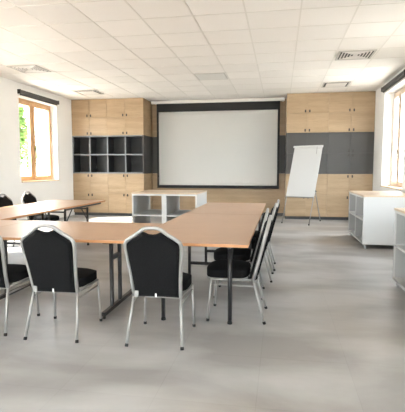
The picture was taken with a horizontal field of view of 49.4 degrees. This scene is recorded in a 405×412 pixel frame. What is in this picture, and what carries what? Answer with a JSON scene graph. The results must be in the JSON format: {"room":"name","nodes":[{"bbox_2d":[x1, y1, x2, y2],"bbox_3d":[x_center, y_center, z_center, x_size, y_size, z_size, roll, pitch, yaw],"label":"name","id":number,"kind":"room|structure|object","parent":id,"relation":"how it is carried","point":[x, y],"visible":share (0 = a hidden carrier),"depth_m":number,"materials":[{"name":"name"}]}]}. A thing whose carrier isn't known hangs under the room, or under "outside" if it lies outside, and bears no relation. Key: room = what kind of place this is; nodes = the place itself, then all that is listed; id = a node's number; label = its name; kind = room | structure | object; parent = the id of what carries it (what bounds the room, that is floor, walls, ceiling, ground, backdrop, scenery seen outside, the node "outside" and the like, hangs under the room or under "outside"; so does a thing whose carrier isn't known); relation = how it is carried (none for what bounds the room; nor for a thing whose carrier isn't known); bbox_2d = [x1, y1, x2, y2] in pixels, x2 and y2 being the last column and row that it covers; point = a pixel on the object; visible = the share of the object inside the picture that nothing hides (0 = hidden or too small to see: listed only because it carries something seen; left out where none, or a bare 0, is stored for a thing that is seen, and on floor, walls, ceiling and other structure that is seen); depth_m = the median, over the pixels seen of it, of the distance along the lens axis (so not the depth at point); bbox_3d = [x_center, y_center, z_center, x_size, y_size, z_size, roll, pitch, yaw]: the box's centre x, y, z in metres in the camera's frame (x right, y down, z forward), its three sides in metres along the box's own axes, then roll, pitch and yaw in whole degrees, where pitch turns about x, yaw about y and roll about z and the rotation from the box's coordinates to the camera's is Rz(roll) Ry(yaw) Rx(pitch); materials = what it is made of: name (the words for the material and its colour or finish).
{"room":"conference room","nodes":[
{"label":"conference room","id":0,"kind":"room"},
{"bbox_2d":[0,77,74,219],"bbox_3d":[-5.172,-0.798,5.771,0.300,3.330,16.060,1,5,10],"label":"wall","id":1,"kind":"structure","parent":0,"point":[11,184],"depth_m":10.74,"materials":[{"name":"paint"}]},
{"bbox_2d":[19,98,58,181],"bbox_3d":[-4.181,-1.616,11.070,0.270,1.992,1.732,1,5,10],"label":"window","id":2,"kind":"structure","parent":1,"relation":"in","point":[32,177],"depth_m":11.06,"materials":[{"name":"brown wood"}]},
{"bbox_2d":[17,89,58,104],"bbox_3d":[-4.038,-2.681,10.929,0.083,0.127,1.794,1,5,10],"label":"roller blind","id":3,"kind":"object","parent":2,"relation":"attached to","point":[19,91],"visible":1,"depth_m":10.75,"materials":[{"name":"grey fabric"}]},
{"bbox_2d":[71,99,106,117],"bbox_3d":[-3.174,-2.814,12.975,1.070,0.523,0.884,1,5,10],"label":"upper cabinet","id":4,"kind":"object","parent":1,"relation":"attached to","point":[87,108],"visible":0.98,"depth_m":12.56,"materials":[{"name":"brown wood"}]},
{"bbox_2d":[75,212,131,215],"bbox_3d":[-2.639,0.202,13.178,2.147,0.080,0.808,1,5,10],"label":"trim","id":5,"kind":"structure","parent":1,"relation":"attached to","point":[76,213],"depth_m":12.79,"materials":[{"name":"grey"}]},
{"bbox_2d":[0,0,404,100],"bbox_3d":[-0.932,-2.395,4.884,8.327,0.004,16.060,1,5,10],"label":"grid","id":6,"kind":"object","parent":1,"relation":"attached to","point":[358,5],"depth_m":7.37,"materials":[{"name":"beige metal"}]},
{"bbox_2d":[73,173,107,192],"bbox_3d":[-3.174,-0.697,13.155,1.070,0.553,0.884,1,5,10],"label":"base cabinet","id":7,"kind":"object","parent":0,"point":[82,182],"visible":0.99,"depth_m":12.75,"materials":[{"name":"brown wood"}]},
{"bbox_2d":[72,135,151,173],"bbox_3d":[-2.642,-1.507,13.006,2.148,1.083,0.856,1,5,10],"label":"shelf","id":8,"kind":"object","parent":7,"relation":"on","point":[104,154],"visible":1,"depth_m":12.88,"materials":[{"name":"grey wood"}]},
{"bbox_2d":[72,118,106,135],"bbox_3d":[-3.174,-2.304,13.018,1.070,0.498,0.884,1,5,10],"label":"upper cabinet","id":9,"kind":"object","parent":8,"relation":"on","point":[80,126],"visible":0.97,"depth_m":12.61,"materials":[{"name":"brown wood"}]},
{"bbox_2d":[107,117,151,136],"bbox_3d":[-2.116,-2.288,12.832,1.074,0.498,0.884,1,5,10],"label":"upper cabinet","id":10,"kind":"object","parent":8,"relation":"on","point":[117,125],"visible":0.99,"depth_m":12.44,"materials":[{"name":"brown wood"}]},
{"bbox_2d":[107,98,151,119],"bbox_3d":[-2.116,-2.799,12.789,1.074,0.523,0.884,1,5,10],"label":"upper cabinet","id":11,"kind":"object","parent":10,"relation":"on","point":[122,107],"visible":1,"depth_m":12.39,"materials":[{"name":"brown wood"}]},
{"bbox_2d":[0,215,404,411],"bbox_3d":[-0.928,0.999,5.172,8.919,0.150,16.660,1,5,10],"label":"floor","id":12,"kind":"structure","parent":0,"point":[332,337],"depth_m":3.51,"materials":[{"name":"concrete"}]},
{"bbox_2d":[0,220,29,284],"bbox_3d":[-2.893,0.582,4.828,1.485,0.740,1.230,1,5,10],"label":"trestle table","id":13,"kind":"object","parent":12,"relation":"on","point":[2,222],"visible":0.36,"depth_m":5.09,"materials":[{"name":"brown wood"}]},
{"bbox_2d":[0,193,36,246],"bbox_3d":[-3.108,0.263,7.421,0.589,0.944,0.464,1,5,8],"label":"banquet chair","id":14,"kind":"object","parent":12,"relation":"on","point":[5,201],"visible":0.14,"depth_m":7.44,"materials":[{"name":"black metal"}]},
{"bbox_2d":[0,236,39,335],"bbox_3d":[-1.779,0.570,3.816,0.464,0.944,0.589,1,5,10],"label":"banquet chair","id":15,"kind":"object","parent":12,"relation":"on","point":[9,273],"visible":0.77,"depth_m":3.69,"materials":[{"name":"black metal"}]},
{"bbox_2d":[0,207,63,244],"bbox_3d":[-2.851,0.458,6.285,1.050,0.740,1.645,1,5,10],"label":"folding table","id":16,"kind":"object","parent":12,"relation":"on","point":[6,213],"visible":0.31,"depth_m":6.52,"materials":[{"name":"brown wood"}]},
{"bbox_2d":[21,191,59,220],"bbox_3d":[-3.008,0.195,8.214,0.589,0.944,0.464,1,5,10],"label":"banquet chair","id":17,"kind":"object","parent":12,"relation":"on","point":[30,198],"visible":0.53,"depth_m":8.12,"materials":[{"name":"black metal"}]},
{"bbox_2d":[6,200,104,244],"bbox_3d":[-2.544,0.319,7.910,1.087,0.740,1.655,1,5,10],"label":"folding table","id":18,"kind":"object","parent":12,"relation":"on","point":[67,205],"visible":0.42,"depth_m":7.70,"materials":[{"name":"brown wood"}]},
{"bbox_2d":[20,224,101,342],"bbox_3d":[-1.164,0.582,3.673,0.464,0.944,0.589,1,5,8],"label":"banquet chair","id":19,"kind":"object","parent":12,"relation":"on","point":[50,258],"visible":1,"depth_m":3.44,"materials":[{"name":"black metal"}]},
{"bbox_2d":[0,220,161,318],"bbox_3d":[-1.357,0.605,4.557,1.625,0.740,1.230,1,5,10],"label":"trestle table","id":20,"kind":"object","parent":12,"relation":"on","point":[109,233],"visible":0.62,"depth_m":4.38,"materials":[{"name":"brown wood"}]},
{"bbox_2d":[74,192,108,212],"bbox_3d":[-3.174,-0.133,13.203,1.070,0.576,0.884,1,5,10],"label":"base cabinet","id":21,"kind":"object","parent":12,"relation":"on","point":[103,207],"visible":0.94,"depth_m":12.78,"materials":[{"name":"brown wood"}]},
{"bbox_2d":[108,193,152,212],"bbox_3d":[-2.116,-0.117,13.017,1.074,0.576,0.884,1,5,10],"label":"base cabinet","id":22,"kind":"object","parent":12,"relation":"on","point":[117,202],"visible":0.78,"depth_m":12.65,"materials":[{"name":"brown wood"}]},
{"bbox_2d":[108,173,152,192],"bbox_3d":[-2.116,-0.681,12.969,1.074,0.553,0.884,1,5,10],"label":"base cabinet","id":23,"kind":"object","parent":22,"relation":"on","point":[117,183],"visible":0.94,"depth_m":12.58,"materials":[{"name":"brown wood"}]},
{"bbox_2d":[123,226,195,349],"bbox_3d":[-0.330,0.594,3.536,0.464,0.944,0.589,1,5,9],"label":"banquet chair","id":24,"kind":"object","parent":12,"relation":"on","point":[154,261],"visible":1,"depth_m":3.30,"materials":[{"name":"black fabric"}]},
{"bbox_2d":[131,190,206,223],"bbox_3d":[-0.620,0.164,8.736,1.261,0.910,1.116,1,5,10],"label":"storage unit","id":25,"kind":"object","parent":12,"relation":"on","point":[141,211],"visible":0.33,"depth_m":8.49,"materials":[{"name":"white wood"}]},
{"bbox_2d":[134,209,161,215],"bbox_3d":[-0.934,0.132,8.789,0.548,0.024,1.094,1,5,10],"label":"shelf","id":26,"kind":"object","parent":25,"relation":"attached to","point":[144,212],"depth_m":8.58,"materials":[{"name":"grey laminate"}]},
{"bbox_2d":[131,190,206,194],"bbox_3d":[-0.620,-0.277,8.698,1.261,0.025,1.116,1,5,10],"label":"countertop","id":27,"kind":"structure","parent":25,"relation":"on","point":[192,192],"depth_m":8.28,"materials":[{"name":"brown wood"}]},
{"bbox_2d":[166,210,190,216],"bbox_3d":[-0.306,0.141,8.678,0.548,0.024,1.094,1,5,10],"label":"shelf","id":28,"kind":"object","parent":25,"relation":"attached to","point":[174,213],"depth_m":8.49,"materials":[{"name":"grey laminate"}]},
{"bbox_2d":[146,213,260,324],"bbox_3d":[0.063,0.578,4.877,1.050,0.740,2.395,1,5,10],"label":"folding table","id":29,"kind":"object","parent":12,"relation":"on","point":[231,231],"visible":0.68,"depth_m":4.42,"materials":[{"name":"brown wood"}]},
{"bbox_2d":[152,99,285,215],"bbox_3d":[0.430,-1.403,12.895,3.936,3.325,0.020,1,5,10],"label":"panelling","id":30,"kind":"object","parent":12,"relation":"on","point":[270,197],"visible":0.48,"depth_m":12.87,"materials":[{"name":"brown wood"}]},
{"bbox_2d":[151,97,284,188],"bbox_3d":[0.410,-1.777,12.711,3.830,2.527,0.284,1,5,10],"label":"projection screen","id":31,"kind":"object","parent":30,"relation":"attached to","point":[211,143],"visible":1,"depth_m":12.61,"materials":[{"name":"white fabric"}]},
{"bbox_2d":[187,202,265,261],"bbox_3d":[0.444,0.394,7.030,1.050,0.740,1.975,1,5,10],"label":"folding table","id":32,"kind":"object","parent":12,"relation":"on","point":[208,208],"visible":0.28,"depth_m":6.68,"materials":[{"name":"brown wood"}]},
{"bbox_2d":[206,215,272,324],"bbox_3d":[0.345,0.548,4.072,0.589,0.944,0.464,1,5,10],"label":"banquet chair","id":33,"kind":"object","parent":12,"relation":"on","point":[218,269],"visible":0.97,"depth_m":3.89,"materials":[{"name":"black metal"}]},
{"bbox_2d":[213,208,269,299],"bbox_3d":[0.425,0.488,4.777,0.589,0.944,0.464,1,5,9],"label":"banquet chair","id":34,"kind":"object","parent":12,"relation":"on","point":[243,254],"visible":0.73,"depth_m":4.60,"materials":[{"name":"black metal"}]},
{"bbox_2d":[251,203,277,282],"bbox_3d":[0.632,0.427,5.488,0.589,0.944,0.464,1,5,11],"label":"banquet chair","id":35,"kind":"object","parent":12,"relation":"on","point":[273,212],"visible":0.3,"depth_m":5.29,"materials":[{"name":"silver metal"}]},
{"bbox_2d":[253,199,279,270],"bbox_3d":[0.763,0.377,6.083,0.589,0.944,0.464,1,5,10],"label":"banquet chair","id":36,"kind":"object","parent":12,"relation":"on","point":[278,200],"visible":0.2,"depth_m":5.88,"materials":[{"name":"silver metal"}]},
{"bbox_2d":[281,145,322,224],"bbox_3d":[2.562,-0.552,11.066,0.792,1.940,0.981,4,6,38],"label":"flipchart","id":37,"kind":"object","parent":12,"relation":"on","point":[304,171],"visible":1,"depth_m":11.01,"materials":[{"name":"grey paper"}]},
{"bbox_2d":[285,196,313,197],"bbox_3d":[2.386,-0.221,10.871,0.747,0.032,0.052,4,6,38],"label":"tray","id":38,"kind":"object","parent":37,"relation":"on","point":[285,196],"depth_m":10.84,"materials":[{"name":"silver metal"}]},
{"bbox_2d":[285,195,326,216],"bbox_3d":[2.827,-0.043,12.147,1.076,0.576,0.884,1,5,10],"label":"base cabinet","id":39,"kind":"object","parent":12,"relation":"on","point":[294,206],"visible":0.66,"depth_m":11.74,"materials":[{"name":"brown wood"}]},
{"bbox_2d":[285,174,326,194],"bbox_3d":[2.827,-0.607,12.099,1.076,0.553,0.884,1,5,10],"label":"base cabinet","id":40,"kind":"object","parent":39,"relation":"on","point":[321,185],"visible":0.27,"depth_m":11.63,"materials":[{"name":"brown wood"}]},
{"bbox_2d":[285,153,327,173],"bbox_3d":[2.827,-1.155,12.052,1.076,0.543,0.884,1,5,10],"label":"base cabinet","id":41,"kind":"object","parent":40,"relation":"on","point":[289,156],"visible":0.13,"depth_m":11.60,"materials":[{"name":"grey laminate"}]},
{"bbox_2d":[286,132,327,152],"bbox_3d":[2.827,-1.696,12.006,1.076,0.538,0.884,1,5,10],"label":"base cabinet","id":42,"kind":"object","parent":41,"relation":"on","point":[292,139],"visible":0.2,"depth_m":11.60,"materials":[{"name":"grey laminate"}]},
{"bbox_2d":[286,113,328,132],"bbox_3d":[2.827,-2.214,11.962,1.076,0.498,0.884,1,5,10],"label":"upper cabinet","id":43,"kind":"object","parent":42,"relation":"on","point":[310,122],"visible":1,"depth_m":11.56,"materials":[{"name":"brown wood"}]},
{"bbox_2d":[286,92,328,115],"bbox_3d":[2.827,-2.724,11.919,1.076,0.523,0.884,1,5,10],"label":"upper cabinet","id":44,"kind":"object","parent":43,"relation":"on","point":[297,103],"visible":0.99,"depth_m":11.51,"materials":[{"name":"brown wood"}]},
{"bbox_2d":[326,195,348,216],"bbox_3d":[3.921,-0.026,11.955,1.142,0.576,0.884,1,5,10],"label":"base cabinet","id":45,"kind":"object","parent":12,"relation":"on","point":[337,205],"visible":0.49,"depth_m":11.60,"materials":[{"name":"brown wood"}]},
{"bbox_2d":[348,191,404,248],"bbox_3d":[3.298,0.216,8.127,0.931,0.910,1.616,1,5,10],"label":"storage unit","id":46,"kind":"object","parent":12,"relation":"on","point":[371,221],"visible":0.96,"depth_m":7.40,"materials":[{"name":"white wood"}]},
{"bbox_2d":[349,191,404,196],"bbox_3d":[3.298,-0.225,8.090,0.931,0.025,1.616,1,5,10],"label":"countertop","id":47,"kind":"structure","parent":46,"relation":"on","point":[361,193],"depth_m":7.95,"materials":[{"name":"brown wood"}]},
{"bbox_2d":[392,208,404,290],"bbox_3d":[2.512,0.553,4.163,0.936,0.910,1.726,1,5,10],"label":"storage unit","id":48,"kind":"object","parent":12,"relation":"on","point":[398,277],"visible":1,"depth_m":5.03,"materials":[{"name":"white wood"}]},
{"bbox_2d":[394,208,404,213],"bbox_3d":[2.512,0.113,4.125,0.936,0.025,1.726,1,5,10],"label":"countertop","id":49,"kind":"structure","parent":48,"relation":"on","point":[402,210],"depth_m":4.85,"materials":[{"name":"brown wood"}]},
{"bbox_2d":[395,244,404,252],"bbox_3d":[2.330,0.487,4.617,0.397,0.024,0.810,1,5,10],"label":"shelf","id":50,"kind":"object","parent":48,"relation":"attached to","point":[401,247],"depth_m":4.90,"materials":[{"name":"grey laminate"}]},
{"bbox_2d":[0,0,404,101],"bbox_3d":[-0.928,-2.495,4.874,8.919,0.196,16.660,1,5,10],"label":"ceiling","id":51,"kind":"structure","parent":0,"point":[106,11],"depth_m":7.09,"materials":[{"name":"tile"}]},
{"bbox_2d":[6,65,50,72],"bbox_3d":[-3.428,-2.712,8.716,0.606,0.016,0.606,1,5,10],"label":"ceiling vent","id":52,"kind":"object","parent":51,"relation":"in","point":[21,68],"visible":1,"depth_m":8.69,"materials":[{"name":"grey"}]},
{"bbox_2d":[73,90,102,94],"bbox_3d":[-2.951,-2.937,11.405,0.606,0.024,0.606,1,5,10],"label":"ceiling vent","id":53,"kind":"object","parent":51,"relation":"in","point":[82,92],"visible":1,"depth_m":11.31,"materials":[{"name":"grey"}]},
{"bbox_2d":[194,73,227,79],"bbox_3d":[0.190,-2.781,9.465,0.646,0.006,0.646,1,5,10],"label":"recessed light","id":54,"kind":"object","parent":51,"relation":"in","point":[209,76],"visible":1,"depth_m":9.44,"materials":[{"name":"silver metal"}]},
{"bbox_2d":[321,81,350,87],"bbox_3d":[3.131,-2.846,10.335,0.606,0.024,0.606,1,5,10],"label":"ceiling vent","id":55,"kind":"object","parent":51,"relation":"in","point":[325,84],"visible":1,"depth_m":10.23,"materials":[{"name":"grey metal"}]},
{"bbox_2d":[335,49,376,60],"bbox_3d":[2.654,-2.620,7.646,0.606,0.016,0.606,1,5,10],"label":"ceiling vent","id":56,"kind":"object","parent":51,"relation":"in","point":[353,54],"visible":1,"depth_m":7.62,"materials":[{"name":"grey metal"}]},
{"bbox_2d":[373,68,404,191],"bbox_3d":[3.316,-0.671,4.278,0.300,3.330,16.060,1,5,10],"label":"wall","id":57,"kind":"structure","parent":0,"point":[384,102],"depth_m":10.36,"materials":[{"name":"paint"}]},
{"bbox_2d":[285,216,348,219],"bbox_3d":[3.399,0.292,12.115,2.221,0.080,0.808,1,5,10],"label":"trim","id":58,"kind":"structure","parent":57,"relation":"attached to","point":[286,217],"depth_m":11.76,"materials":[{"name":"grey wood"}]},
{"bbox_2d":[327,174,372,194],"bbox_3d":[3.921,-0.591,11.906,1.142,0.553,0.884,1,5,10],"label":"upper cabinet","id":59,"kind":"object","parent":57,"relation":"attached to","point":[337,184],"visible":0.78,"depth_m":11.51,"materials":[{"name":"brown wood"}]},
{"bbox_2d":[327,153,373,173],"bbox_3d":[3.921,-1.139,11.860,1.142,0.543,0.884,1,5,10],"label":"upper cabinet","id":60,"kind":"object","parent":57,"relation":"attached to","point":[338,163],"visible":0.98,"depth_m":11.45,"materials":[{"name":"grey laminate"}]},
{"bbox_2d":[328,132,373,152],"bbox_3d":[3.921,-1.679,11.814,1.142,0.538,0.884,1,5,10],"label":"upper cabinet","id":61,"kind":"object","parent":57,"relation":"attached to","point":[338,142],"visible":0.97,"depth_m":11.40,"materials":[{"name":"grey laminate"}]},
{"bbox_2d":[328,112,374,131],"bbox_3d":[3.921,-2.197,11.770,1.142,0.498,0.884,1,5,10],"label":"upper cabinet","id":62,"kind":"object","parent":57,"relation":"attached to","point":[354,121],"visible":0.98,"depth_m":11.36,"materials":[{"name":"brown wood"}]},
{"bbox_2d":[329,91,375,112],"bbox_3d":[3.921,-2.708,11.726,1.142,0.523,0.884,1,5,10],"label":"upper cabinet","id":63,"kind":"object","parent":57,"relation":"attached to","point":[363,101],"visible":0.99,"depth_m":11.32,"materials":[{"name":"brown wood"}]},
{"bbox_2d":[380,87,404,189],"bbox_3d":[4.210,-1.461,9.433,0.310,2.162,1.772,1,5,10],"label":"window","id":64,"kind":"structure","parent":57,"relation":"in","point":[400,94],"depth_m":9.73,"materials":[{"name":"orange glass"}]},
{"bbox_2d":[381,69,404,92],"bbox_3d":[4.032,-2.613,9.305,0.083,0.127,1.924,1,5,10],"label":"roller blind","id":65,"kind":"object","parent":57,"relation":"attached to","point":[401,75],"visible":1,"depth_m":9.16,"materials":[{"name":"grey fabric"}]},
{"label":"outside","id":66,"kind":"structure","parent":0,"visible":0},
{"bbox_3d":[1.739,0.848,9.956,120.000,0.340,100.000,1,5,10],"label":"ground","id":67,"kind":"structure","parent":66,"visible":0},
{"bbox_2d":[19,104,27,164],"bbox_3d":[-9.406,-3.194,21.173,2.335,5.817,2.324,1,5,10],"label":"tree","id":68,"kind":"object","parent":67,"relation":"on","point":[22,120],"visible":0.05,"depth_m":21.19,"materials":[{"name":"green plant"}]},
{"bbox_2d":[23,131,41,175],"bbox_3d":[-12.107,-3.468,31.027,1.390,4.691,1.322,3,6,28],"label":"tree","id":69,"kind":"object","parent":67,"relation":"on","point":[37,139],"visible":0.19,"depth_m":30.93,"materials":[{"name":"green plant"}]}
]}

